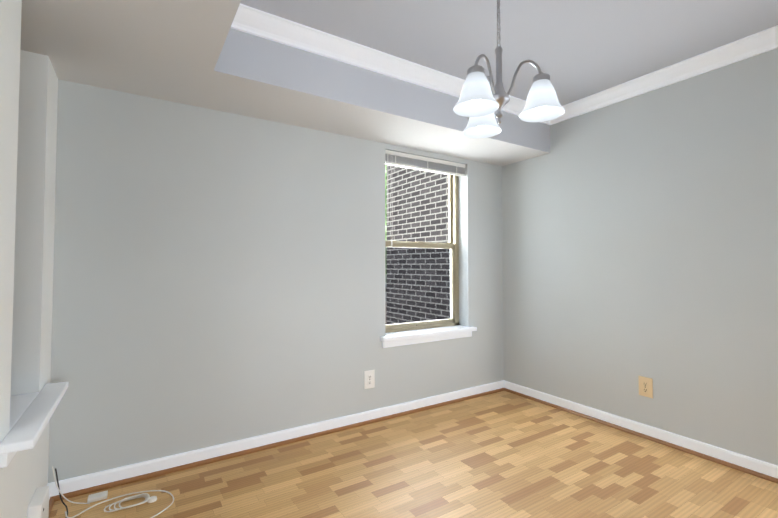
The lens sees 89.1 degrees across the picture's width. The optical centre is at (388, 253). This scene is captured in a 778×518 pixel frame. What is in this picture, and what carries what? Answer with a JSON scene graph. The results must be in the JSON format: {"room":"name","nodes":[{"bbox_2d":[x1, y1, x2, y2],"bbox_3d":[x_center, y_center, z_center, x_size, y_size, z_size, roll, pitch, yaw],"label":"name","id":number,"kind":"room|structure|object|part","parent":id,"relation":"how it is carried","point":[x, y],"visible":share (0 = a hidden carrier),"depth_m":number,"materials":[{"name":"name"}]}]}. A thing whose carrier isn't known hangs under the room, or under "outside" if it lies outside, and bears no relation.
{"room":"empty dining room","nodes":[
{"label":"empty dining room","id":0,"kind":"room"},
{"bbox_2d":[0,0,57,517],"bbox_3d":[-1.385,-0.097,1.401,0.120,2.620,1.370,1,-2,-32],"label":"wall","id":1,"kind":"structure","parent":0,"point":[28,106],"depth_m":1.74,"materials":[{"name":"grey paint"}]},
{"bbox_2d":[0,382,67,467],"bbox_3d":[-1.449,0.649,1.540,0.226,0.082,0.770,1,-2,-32],"label":"shelf","id":2,"kind":"object","parent":1,"relation":"attached to","point":[31,414],"visible":0.98,"depth_m":1.47,"materials":[{"name":"white wood"}]},
{"bbox_2d":[27,486,48,517],"bbox_3d":[-1.484,1.125,1.675,0.047,0.195,0.170,1,-2,-32],"label":"utility box","id":3,"kind":"object","parent":1,"relation":"attached to","point":[38,506],"visible":1,"depth_m":1.65,"materials":[{"name":"white plastic"}]},
{"bbox_2d":[20,0,240,106],"bbox_3d":[-1.349,-1.271,-0.557,3.520,0.590,4.770,1,-2,-32],"label":"ceiling","id":4,"kind":"structure","parent":0,"point":[168,50],"depth_m":1.69,"materials":[{"name":"white paint"}]},
{"bbox_2d":[48,79,503,482],"bbox_3d":[-1.496,-0.070,2.291,6.370,2.620,0.250,1,-2,-32],"label":"wall","id":5,"kind":"structure","parent":0,"point":[218,277],"depth_m":2.44,"materials":[{"name":"grey paint"}]},
{"bbox_2d":[47,380,503,505],"bbox_3d":[-0.312,1.214,2.841,3.280,0.086,0.030,1,-2,-32],"label":"baseboard","id":6,"kind":"structure","parent":5,"relation":"attached to","point":[201,454],"depth_m":2.46,"materials":[{"name":"white wood"}]},
{"bbox_2d":[364,370,374,388],"bbox_3d":[-0.147,0.943,2.969,0.089,0.133,0.006,1,-2,-32],"label":"outlet","id":7,"kind":"object","parent":5,"relation":"attached to","point":[366,379],"visible":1,"depth_m":2.96,"materials":[{"name":"white plastic"}]},
{"bbox_2d":[385,164,458,332],"bbox_3d":[0.257,-0.081,3.443,0.873,1.470,0.081,1,-2,-32],"label":"window","id":8,"kind":"structure","parent":5,"relation":"in","point":[452,244],"depth_m":3.61,"materials":[{"name":"beige wood"}]},
{"bbox_2d":[385,247,450,324],"bbox_3d":[0.238,0.278,3.463,0.823,0.715,0.002,1,-2,-32],"label":"screen","id":9,"kind":"object","parent":8,"relation":"attached to","point":[407,286],"depth_m":3.46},
{"bbox_2d":[385,150,464,245],"bbox_3d":[0.325,-0.435,3.348,0.861,0.763,0.047,1,-2,-32],"label":"window blind","id":10,"kind":"object","parent":8,"relation":"attached to","point":[395,158],"visible":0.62,"depth_m":3.31,"materials":[{"name":"white plastic"}]},
{"bbox_2d":[382,331,471,347],"bbox_3d":[0.345,0.703,3.283,0.933,0.054,0.016,1,-2,-32],"label":"apron","id":11,"kind":"object","parent":5,"relation":"attached to","point":[423,340],"visible":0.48,"depth_m":3.24,"materials":[{"name":"white wood"}]},
{"bbox_2d":[380,325,476,341],"bbox_3d":[0.323,0.660,3.318,0.973,0.034,0.180,1,-2,-32],"label":"window sill","id":12,"kind":"structure","parent":5,"relation":"attached to","point":[409,334],"depth_m":3.25,"materials":[{"name":"white wood"}]},
{"bbox_2d":[200,28,549,165],"bbox_3d":[0.198,-1.166,2.941,2.850,0.590,0.530,1,-2,-32],"label":"ceiling soffit","id":13,"kind":"structure","parent":0,"point":[253,76],"depth_m":2.46,"materials":[{"name":"white paint"}]},
{"bbox_2d":[231,6,554,122],"bbox_3d":[0.273,-1.164,2.628,2.460,0.093,0.078,1,-2,-32],"label":"crown molding","id":14,"kind":"structure","parent":13,"relation":"attached to","point":[260,23],"depth_m":2.30,"materials":[{"name":"white wood"}]},
{"bbox_2d":[49,391,777,517],"bbox_3d":[-0.147,1.226,0.135,6.370,0.100,4.771,1,-2,-32],"label":"floor","id":15,"kind":"structure","parent":0,"point":[503,454],"depth_m":2.18,"materials":[{"name":"laminate"}]},
{"bbox_2d":[52,467,173,517],"bbox_3d":[-1.327,1.135,1.903,0.512,0.193,0.431,1,-2,-32],"label":"cord","id":16,"kind":"object","parent":15,"relation":"on","point":[95,497],"visible":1,"depth_m":1.95,"materials":[{"name":"white plastic"}]},
{"bbox_2d":[240,0,777,105],"bbox_3d":[1.480,-1.391,0.935,2.850,0.260,4.240,1,-2,-32],"label":"ceiling","id":17,"kind":"structure","parent":0,"point":[575,50],"depth_m":2.18,"materials":[{"name":"white paint"}]},
{"bbox_2d":[233,3,246,22],"bbox_3d":[0.257,-1.234,0.270,0.078,0.093,4.040,1,-2,-32],"label":"crown molding","id":18,"kind":"structure","parent":17,"relation":"attached to","point":[239,14],"depth_m":1.96,"materials":[{"name":"white wood"}]},
{"bbox_2d":[453,0,564,137],"bbox_3d":[0.455,-0.906,1.756,0.470,0.661,0.485,1,-2,-32],"label":"chandelier","id":19,"kind":"object","parent":17,"relation":"hanging from","point":[481,101],"visible":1,"depth_m":1.70,"materials":[{"name":"white glass"}]},
{"bbox_2d":[502,48,777,465],"bbox_3d":[2.455,-0.084,1.832,0.200,2.620,4.770,1,-2,-32],"label":"wall","id":20,"kind":"structure","parent":0,"point":[640,235],"depth_m":2.64,"materials":[{"name":"grey paint"}]},
{"bbox_2d":[503,380,777,483],"bbox_3d":[2.296,1.184,1.829,0.030,0.086,4.540,1,-2,-32],"label":"baseboard","id":21,"kind":"structure","parent":20,"relation":"attached to","point":[752,466],"depth_m":2.62,"materials":[{"name":"white wood"}]},
{"bbox_2d":[638,376,652,397],"bbox_3d":[1.755,0.911,2.706,0.008,0.133,0.089,1,-2,-32],"label":"outlet","id":22,"kind":"object","parent":20,"relation":"attached to","point":[641,379],"depth_m":2.70,"materials":[{"name":"beige plastic"}]},
{"bbox_3d":[1.753,0.911,2.705,0.004,0.071,0.034,1,-2,-32],"label":"electrical outlet receptacles on the right wall","id":23,"kind":"part","parent":22,"relation":"part of","materials":[{"name":"beige plastic"}]},
{"bbox_2d":[544,25,777,124],"bbox_3d":[2.426,-1.193,1.651,0.078,0.093,4.040,1,-2,-32],"label":"crown molding","id":24,"kind":"structure","parent":20,"relation":"attached to","point":[766,40],"depth_m":2.53,"materials":[{"name":"white wood"}]},
{"label":"outside","id":25,"kind":"structure","parent":0,"visible":0},
{"bbox_2d":[385,164,385,282],"bbox_3d":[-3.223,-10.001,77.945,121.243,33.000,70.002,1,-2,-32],"label":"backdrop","id":26,"kind":"structure","parent":25,"point":[385,216],"depth_m":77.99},
{"bbox_3d":[-4.044,1.610,6.269,80.000,0.300,9.280,1,-2,-32],"label":"mulch","id":27,"kind":"object","parent":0,"visible":0},
{"bbox_2d":[386,165,449,324],"bbox_3d":[1.390,-1.974,6.874,0.700,7.300,4.280,1,-2,-32],"label":"brick wall","id":28,"kind":"structure","parent":27,"relation":"on","point":[421,205],"depth_m":7.52,"materials":[{"name":"grey brick"}]}
]}

